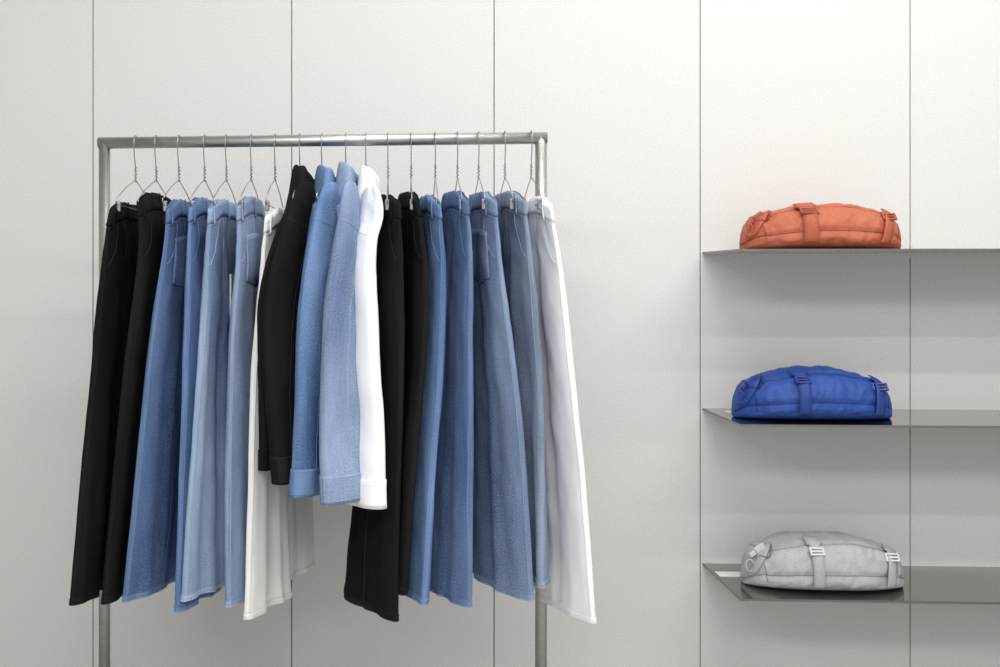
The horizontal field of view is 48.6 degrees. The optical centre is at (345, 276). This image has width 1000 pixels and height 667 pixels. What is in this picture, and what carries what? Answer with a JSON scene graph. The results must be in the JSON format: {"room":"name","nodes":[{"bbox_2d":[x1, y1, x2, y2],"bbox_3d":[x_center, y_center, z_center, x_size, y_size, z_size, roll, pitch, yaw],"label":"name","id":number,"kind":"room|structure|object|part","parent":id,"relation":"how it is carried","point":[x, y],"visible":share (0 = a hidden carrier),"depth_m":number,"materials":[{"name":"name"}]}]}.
{"room":"clothing store","nodes":[
{"label":"clothing store","id":0,"kind":"room"},
{"bbox_2d":[0,0,999,666],"bbox_3d":[0.434,-0.300,3.212,8.302,3.200,0.060,0,0,3],"label":"wall","id":1,"kind":"structure","parent":0,"point":[669,125],"depth_m":3.16,"materials":[{"name":"paint"}]},
{"bbox_2d":[702,563,999,604],"bbox_3d":[2.796,0.835,2.891,3.552,0.016,0.350,0,0,3],"label":"wall shelf","id":2,"kind":"object","parent":1,"relation":"attached to","point":[922,584],"visible":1,"depth_m":2.87,"materials":[{"name":"metal"}]},
{"bbox_2d":[715,571,739,576],"bbox_3d":[1.068,0.826,3.031,0.070,0.001,0.050,0,0,3],"label":"price card","id":3,"kind":"object","parent":2,"relation":"on","point":[720,573],"visible":0.79,"depth_m":3.02,"materials":[{"name":"paper"}]},
{"bbox_2d":[740,531,903,590],"bbox_3d":[1.278,0.757,2.938,0.428,0.139,0.248,0,0,3],"label":"sling bag","id":4,"kind":"object","parent":2,"relation":"on","point":[808,560],"visible":1,"depth_m":2.85,"materials":[{"name":"fabric"}]},
{"bbox_3d":[1.114,0.733,2.890,0.047,0.042,0.029,0,0,-9],"label":"cord pull","id":5,"kind":"part","parent":4,"relation":"part of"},
{"bbox_2d":[702,408,999,427],"bbox_3d":[2.796,0.387,2.891,3.552,0.016,0.350,0,0,3],"label":"wall shelf","id":6,"kind":"object","parent":1,"relation":"attached to","point":[901,418],"visible":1,"depth_m":2.88,"materials":[{"name":"metal"}]},
{"bbox_2d":[731,365,891,419],"bbox_3d":[1.250,0.308,2.940,0.421,0.139,0.251,0,0,3],"label":"sling bag","id":7,"kind":"object","parent":6,"relation":"on","point":[797,391],"visible":1,"depth_m":2.85,"materials":[{"name":"fabric"}]},
{"bbox_3d":[1.087,0.285,2.894,0.045,0.043,0.031,0,0,3],"label":"cord pull","id":8,"kind":"part","parent":7,"relation":"part of","materials":[{"name":"blue fabric"}]},
{"bbox_2d":[702,249,999,257],"bbox_3d":[2.796,-0.064,2.891,3.552,0.016,0.350,0,0,3],"label":"wall shelf","id":9,"kind":"object","parent":1,"relation":"attached to","point":[735,253],"visible":1,"depth_m":3.11,"materials":[{"name":"metal"}]},
{"bbox_2d":[739,202,900,248],"bbox_3d":[1.273,-0.136,2.939,0.423,0.125,0.249,0,0,3],"label":"sling bag","id":10,"kind":"object","parent":9,"relation":"on","point":[809,225],"visible":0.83,"depth_m":2.85,"materials":[{"name":"fabric"}]},
{"bbox_3d":[1.108,-0.158,2.894,0.046,0.038,0.030,0,0,3],"label":"cord pull","id":11,"kind":"part","parent":10,"relation":"part of","materials":[{"name":"orange fabric"}]},
{"bbox_3d":[2.797,-0.071,2.890,3.550,0.003,0.347,0,0,3],"label":"shelf plate","id":12,"kind":"part","parent":9,"relation":"part of","materials":[{"name":"metal"}]},
{"bbox_3d":[0.297,1.330,0.436,8.302,0.060,5.700,0,0,3],"label":"floor","id":13,"kind":"structure","parent":0,"visible":0},
{"bbox_2d":[97,132,547,666],"bbox_3d":[-0.067,0.475,2.684,1.111,1.650,0.565,0,0,3],"label":"clothes rack","id":14,"kind":"object","parent":13,"relation":"on","point":[540,139],"visible":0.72,"depth_m":2.68,"materials":[{"name":"metal"}]},
{"bbox_2d":[69,202,138,605],"bbox_3d":[-0.564,0.287,2.712,0.105,0.943,0.416,0,0,11],"label":"jeans","id":15,"kind":"object","parent":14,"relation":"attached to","point":[120,249],"visible":0.63,"depth_m":2.56,"materials":[{"name":"fabric"}]},
{"bbox_3d":[-0.557,0.288,2.808,0.081,0.938,0.220,0,0,3],"label":"leg","id":16,"kind":"part","parent":15,"relation":"part of","materials":[{"name":"black fabric"}]},
{"bbox_3d":[-0.606,0.466,2.733,0.029,1.609,0.029,0,0,3],"label":"post","id":17,"kind":"part","parent":14,"relation":"part of","materials":[{"name":"metal"}]},
{"bbox_2d":[115,135,144,211],"bbox_3d":[-0.526,-0.254,2.726,0.010,0.202,0.382,0,0,3],"label":"wire hanger","id":18,"kind":"object","parent":14,"relation":"hanging from","point":[118,203],"visible":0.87,"depth_m":2.69,"materials":[{"name":"silver metal"}]},
{"bbox_3d":[-0.526,-0.206,2.726,0.003,0.075,0.382,0,0,3],"label":"frame","id":19,"kind":"part","parent":18,"relation":"part of","materials":[{"name":"metal"}]},
{"bbox_2d":[138,135,166,201],"bbox_3d":[-0.474,-0.254,2.721,0.010,0.202,0.382,0,0,3],"label":"wire hanger","id":20,"kind":"object","parent":14,"relation":"hanging from","point":[156,167],"visible":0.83,"depth_m":2.71,"materials":[{"name":"silver metal"}]},
{"bbox_2d":[101,192,171,604],"bbox_3d":[-0.484,0.274,2.706,0.113,0.962,0.417,0,0,11],"label":"jeans","id":21,"kind":"object","parent":20,"relation":"hanging from","point":[150,214],"visible":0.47,"depth_m":2.54,"materials":[{"name":"fabric"}]},
{"bbox_3d":[-0.474,-0.206,2.721,0.003,0.075,0.382,0,0,3],"label":"frame","id":22,"kind":"part","parent":20,"relation":"part of","materials":[{"name":"metal"}]},
{"bbox_2d":[162,135,189,211],"bbox_3d":[-0.416,-0.254,2.716,0.010,0.202,0.382,0,0,3],"label":"wire hanger","id":23,"kind":"object","parent":14,"relation":"hanging from","point":[164,203],"visible":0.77,"depth_m":2.70,"materials":[{"name":"silver metal"}]},
{"bbox_2d":[122,199,189,602],"bbox_3d":[-0.413,0.279,2.694,0.114,0.939,0.421,0,0,17],"label":"jeans","id":24,"kind":"object","parent":23,"relation":"hanging from","point":[152,541],"visible":0.59,"depth_m":2.56,"materials":[{"name":"fabric"}]},
{"bbox_3d":[-0.416,-0.206,2.716,0.003,0.075,0.382,0,0,3],"label":"frame","id":25,"kind":"part","parent":23,"relation":"part of","materials":[{"name":"metal"}]},
{"bbox_2d":[189,134,212,204],"bbox_3d":[-0.351,-0.254,2.710,0.010,0.202,0.382,0,0,3],"label":"wire hanger","id":26,"kind":"object","parent":14,"relation":"hanging from","point":[192,202],"visible":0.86,"depth_m":2.69,"materials":[{"name":"silver metal"}]},
{"bbox_2d":[174,197,223,612],"bbox_3d":[-0.335,0.287,2.694,0.071,0.964,0.412,0,0,8],"label":"jeans","id":27,"kind":"object","parent":26,"relation":"hanging from","point":[198,212],"visible":0.3,"depth_m":2.52,"materials":[{"name":"fabric"}]},
{"bbox_3d":[-0.351,0.288,2.602,0.078,0.958,0.216,0,0,3],"label":"leg","id":28,"kind":"part","parent":27,"relation":"part of","materials":[{"name":"blue fabric"}]},
{"bbox_3d":[-0.351,-0.206,2.710,0.003,0.075,0.382,0,0,3],"label":"frame","id":29,"kind":"part","parent":26,"relation":"part of","materials":[{"name":"metal"}]},
{"bbox_2d":[180,199,236,601],"bbox_3d":[-0.302,0.275,2.668,0.076,0.925,0.415,0,0,13],"label":"jeans","id":30,"kind":"object","parent":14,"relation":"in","point":[204,554],"visible":0.57,"depth_m":2.54,"materials":[{"name":"fabric"}]},
{"bbox_2d":[230,274,233,306],"bbox_3d":[-0.274,0.043,2.617,0.004,0.100,0.050,0,0,3],"label":"price tag","id":31,"kind":"object","parent":30,"relation":"attached to","point":[231,275],"visible":0.5,"depth_m":2.60,"materials":[{"name":"paper"}]},
{"bbox_3d":[-0.278,0.276,2.764,0.065,0.920,0.220,0,0,3],"label":"leg","id":32,"kind":"part","parent":30,"relation":"part of","materials":[{"name":"blue fabric"}]},
{"bbox_2d":[213,134,235,204],"bbox_3d":[-0.297,-0.254,2.705,0.010,0.202,0.382,0,0,3],"label":"wire hanger","id":33,"kind":"object","parent":14,"relation":"hanging from","point":[215,202],"visible":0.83,"depth_m":2.69,"materials":[{"name":"silver metal"}]},
{"bbox_3d":[-0.297,-0.206,2.705,0.003,0.075,0.382,0,0,3],"label":"frame","id":34,"kind":"part","parent":33,"relation":"part of","materials":[{"name":"metal"}]},
{"bbox_2d":[239,134,258,210],"bbox_3d":[-0.235,-0.254,2.699,0.010,0.202,0.382,0,0,3],"label":"wire hanger","id":35,"kind":"object","parent":14,"relation":"hanging from","point":[241,201],"visible":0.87,"depth_m":2.68,"materials":[{"name":"silver metal"}]},
{"bbox_2d":[224,196,264,607],"bbox_3d":[-0.226,0.279,2.685,0.062,0.950,0.410,0,0,9],"label":"jeans","id":36,"kind":"object","parent":35,"relation":"hanging from","point":[250,221],"visible":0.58,"depth_m":2.52,"materials":[{"name":"fabric"}]},
{"bbox_3d":[-0.215,0.280,2.779,0.052,0.945,0.220,0,0,3],"label":"leg","id":37,"kind":"part","parent":36,"relation":"part of","materials":[{"name":"blue fabric"}]},
{"bbox_3d":[-0.235,-0.206,2.699,0.003,0.075,0.382,0,0,3],"label":"frame","id":38,"kind":"part","parent":35,"relation":"part of","materials":[{"name":"metal"}]},
{"bbox_2d":[265,134,283,210],"bbox_3d":[-0.175,-0.254,2.694,0.010,0.202,0.382,0,0,3],"label":"wire hanger","id":39,"kind":"object","parent":14,"relation":"hanging from","point":[267,205],"visible":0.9,"depth_m":2.67,"materials":[{"name":"silver metal"}]},
{"bbox_3d":[-0.175,-0.206,2.694,0.003,0.075,0.382,0,0,3],"label":"frame","id":40,"kind":"part","parent":39,"relation":"part of","materials":[{"name":"metal"}]},
{"bbox_2d":[243,208,314,619],"bbox_3d":[-0.158,0.306,2.679,0.065,0.949,0.426,0,0,16],"label":"jeans","id":41,"kind":"object","parent":39,"relation":"hanging from","point":[280,528],"visible":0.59,"depth_m":2.55,"materials":[{"name":"white fabric"}]},
{"bbox_3d":[-0.187,0.307,2.584,0.062,0.943,0.225,0,0,17],"label":"leg","id":42,"kind":"part","parent":41,"relation":"part of","materials":[{"name":"white fabric"}]},
{"bbox_3d":[-0.133,0.296,2.784,0.059,0.921,0.209,0,0,18],"label":"leg","id":43,"kind":"part","parent":41,"relation":"part of","materials":[{"name":"white fabric"}]},
{"bbox_2d":[257,164,315,484],"bbox_3d":[-0.134,0.096,2.693,0.152,0.732,0.565,0,0,3],"label":"denim jacket","id":44,"kind":"object","parent":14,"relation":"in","point":[278,299],"visible":0.62,"depth_m":2.45,"materials":[{"name":"fabric"}]},
{"bbox_2d":[292,133,300,198],"bbox_3d":[-0.114,-0.264,2.688,0.007,0.182,0.362,0,0,3],"label":"wire hanger","id":45,"kind":"object","parent":14,"relation":"hanging from","point":[299,133],"visible":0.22,"depth_m":2.67,"materials":[{"name":"silver metal"}]},
{"bbox_2d":[316,133,322,201],"bbox_3d":[-0.059,-0.264,2.683,0.007,0.182,0.362,0,0,3],"label":"wire hanger","id":46,"kind":"object","parent":14,"relation":"hanging from","point":[321,133],"visible":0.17,"depth_m":2.67,"materials":[{"name":"silver metal"}]},
{"bbox_2d":[288,165,340,497],"bbox_3d":[-0.057,0.110,2.681,0.120,0.755,0.571,0,0,3],"label":"denim jacket","id":47,"kind":"object","parent":46,"relation":"hanging from","point":[305,469],"visible":0.62,"depth_m":2.42,"materials":[{"name":"blue fabric"}]},
{"bbox_3d":[-0.067,-0.336,2.684,1.110,0.029,0.029,0,0,5],"label":"rail","id":48,"kind":"part","parent":14,"relation":"part of","materials":[{"name":"metal"}]},
{"bbox_2d":[342,133,346,190],"bbox_3d":[0.000,-0.264,2.678,0.007,0.182,0.362,0,0,3],"label":"wire hanger","id":49,"kind":"object","parent":14,"relation":"hanging from","point":[345,133],"visible":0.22,"depth_m":2.66,"materials":[{"name":"silver metal"}]},
{"bbox_2d":[319,161,361,505],"bbox_3d":[0.017,0.111,2.658,0.126,0.769,0.605,0,0,3],"label":"denim jacket","id":50,"kind":"object","parent":49,"relation":"hanging from","point":[339,412],"visible":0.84,"depth_m":2.39,"materials":[{"name":"blue fabric"}]},
{"bbox_2d":[365,132,366,165],"bbox_3d":[0.049,-0.264,2.674,0.007,0.182,0.362,0,0,3],"label":"wire hanger","id":51,"kind":"object","parent":14,"relation":"hanging from","point":[365,132],"visible":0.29,"depth_m":2.66,"materials":[{"name":"silver metal"}]},
{"bbox_2d":[347,166,386,509],"bbox_3d":[0.024,0.128,2.675,0.123,0.783,0.572,0,0,-3],"label":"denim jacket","id":52,"kind":"object","parent":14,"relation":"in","point":[373,486],"visible":0.62,"depth_m":2.42,"materials":[{"name":"white fabric"}]},
{"bbox_2d":[385,132,388,210],"bbox_3d":[0.103,-0.254,2.669,0.010,0.202,0.382,0,0,3],"label":"wire hanger","id":53,"kind":"object","parent":14,"relation":"hanging from","point":[387,199],"visible":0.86,"depth_m":2.65,"materials":[{"name":"silver metal"}]},
{"bbox_2d":[343,194,404,621],"bbox_3d":[0.055,0.289,2.651,0.123,0.973,0.412,0,0,-7],"label":"jeans","id":54,"kind":"object","parent":53,"relation":"hanging from","point":[372,566],"visible":0.62,"depth_m":2.50,"materials":[{"name":"fabric"}]},
{"bbox_3d":[0.047,0.290,2.751,0.098,0.969,0.220,0,0,3],"label":"leg","id":55,"kind":"part","parent":54,"relation":"part of","materials":[{"name":"black fabric"}]},
{"bbox_3d":[0.103,-0.206,2.669,0.003,0.075,0.382,0,0,3],"label":"frame","id":56,"kind":"part","parent":53,"relation":"part of","materials":[{"name":"metal"}]},
{"bbox_2d":[410,132,412,209],"bbox_3d":[0.159,-0.254,2.663,0.010,0.202,0.382,0,0,3],"label":"wire hanger","id":57,"kind":"object","parent":14,"relation":"hanging from","point":[411,202],"visible":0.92,"depth_m":2.65,"materials":[{"name":"silver metal"}]},
{"bbox_3d":[0.159,-0.206,2.663,0.003,0.075,0.382,0,0,3],"label":"frame","id":58,"kind":"part","parent":57,"relation":"part of","materials":[{"name":"metal"}]},
{"bbox_2d":[398,191,428,595],"bbox_3d":[0.135,0.256,2.651,0.086,0.920,0.406,0,0,-5],"label":"jeans","id":59,"kind":"object","parent":57,"relation":"hanging from","point":[415,260],"visible":0.65,"depth_m":2.48,"materials":[{"name":"fabric"}]},
{"bbox_2d":[433,131,439,202],"bbox_3d":[0.217,-0.254,2.658,0.010,0.202,0.382,0,0,3],"label":"wire hanger","id":60,"kind":"object","parent":14,"relation":"hanging from","point":[437,200],"visible":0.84,"depth_m":2.64,"materials":[{"name":"silver metal"}]},
{"bbox_2d":[407,194,446,605],"bbox_3d":[0.168,0.271,2.646,0.099,0.934,0.407,0,0,-4],"label":"jeans","id":61,"kind":"object","parent":60,"relation":"hanging from","point":[419,577],"visible":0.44,"depth_m":2.47,"materials":[{"name":"fabric"}]},
{"bbox_3d":[0.217,-0.206,2.658,0.003,0.075,0.382,0,0,3],"label":"frame","id":62,"kind":"part","parent":60,"relation":"part of","materials":[{"name":"metal"}]},
{"bbox_2d":[430,190,473,607],"bbox_3d":[0.221,0.267,2.637,0.113,0.945,0.413,0,0,-5],"label":"jeans","id":63,"kind":"object","parent":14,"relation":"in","point":[451,578],"visible":0.66,"depth_m":2.50,"materials":[{"name":"fabric"}]},
{"bbox_3d":[0.214,0.268,2.736,0.097,0.940,0.220,0,0,3],"label":"leg","id":64,"kind":"part","parent":63,"relation":"part of","materials":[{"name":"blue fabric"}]},
{"bbox_2d":[455,131,461,209],"bbox_3d":[0.271,-0.254,2.653,0.010,0.202,0.382,0,0,3],"label":"wire hanger","id":65,"kind":"object","parent":14,"relation":"hanging from","point":[460,200],"visible":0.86,"depth_m":2.64,"materials":[{"name":"silver metal"}]},
{"bbox_3d":[0.271,-0.206,2.653,0.003,0.075,0.382,0,0,3],"label":"frame","id":66,"kind":"part","parent":65,"relation":"part of","materials":[{"name":"metal"}]},
{"bbox_2d":[475,131,485,209],"bbox_3d":[0.322,-0.254,2.649,0.010,0.202,0.382,0,0,3],"label":"wire hanger","id":67,"kind":"object","parent":14,"relation":"hanging from","point":[483,201],"visible":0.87,"depth_m":2.63,"materials":[{"name":"silver metal"}]},
{"bbox_3d":[0.322,-0.206,2.649,0.003,0.075,0.382,0,0,3],"label":"frame","id":68,"kind":"part","parent":67,"relation":"part of","materials":[{"name":"metal"}]},
{"bbox_2d":[469,191,534,601],"bbox_3d":[0.334,0.261,2.627,0.094,0.927,0.424,0,0,-12],"label":"jeans","id":69,"kind":"object","parent":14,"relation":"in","point":[502,551],"visible":0.75,"depth_m":2.49,"materials":[{"name":"fabric"}]},
{"bbox_3d":[0.318,0.261,2.729,0.051,0.922,0.220,0,0,3],"label":"leg","id":70,"kind":"part","parent":69,"relation":"part of","materials":[{"name":"blue fabric"}]},
{"bbox_2d":[501,131,513,209],"bbox_3d":[0.385,-0.254,2.643,0.010,0.202,0.382,0,0,3],"label":"wire hanger","id":71,"kind":"object","parent":14,"relation":"hanging from","point":[511,200],"visible":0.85,"depth_m":2.62,"materials":[{"name":"silver metal"}]},
{"bbox_3d":[0.385,-0.206,2.643,0.003,0.075,0.382,0,0,3],"label":"frame","id":72,"kind":"part","parent":71,"relation":"part of","materials":[{"name":"metal"}]},
{"bbox_2d":[494,190,549,588],"bbox_3d":[0.416,0.245,2.629,0.093,0.898,0.414,0,0,0],"label":"jeans","id":73,"kind":"object","parent":71,"relation":"hanging from","point":[515,240],"visible":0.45,"depth_m":2.47,"materials":[{"name":"fabric"}]},
{"bbox_3d":[0.416,0.245,2.721,0.091,0.893,0.220,0,0,3],"label":"leg","id":74,"kind":"part","parent":73,"relation":"part of","materials":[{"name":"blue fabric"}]},
{"bbox_2d":[524,130,541,209],"bbox_3d":[0.448,-0.254,2.637,0.010,0.202,0.382,0,0,3],"label":"wire hanger","id":75,"kind":"object","parent":14,"relation":"hanging from","point":[539,200],"visible":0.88,"depth_m":2.62,"materials":[{"name":"silver metal"}]},
{"bbox_3d":[0.448,-0.206,2.637,0.003,0.075,0.382,0,0,3],"label":"frame","id":76,"kind":"part","parent":75,"relation":"part of","materials":[{"name":"metal"}]},
{"bbox_3d":[0.471,0.466,2.635,0.029,1.609,0.029,0,0,3],"label":"post","id":77,"kind":"part","parent":14,"relation":"part of","materials":[{"name":"metal"}]},
{"bbox_2d":[526,196,596,623],"bbox_3d":[0.476,0.289,2.618,0.106,0.960,0.425,0,0,-8],"label":"jeans","id":78,"kind":"object","parent":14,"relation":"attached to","point":[570,590],"visible":0.63,"depth_m":2.47,"materials":[{"name":"fabric"}]}
]}

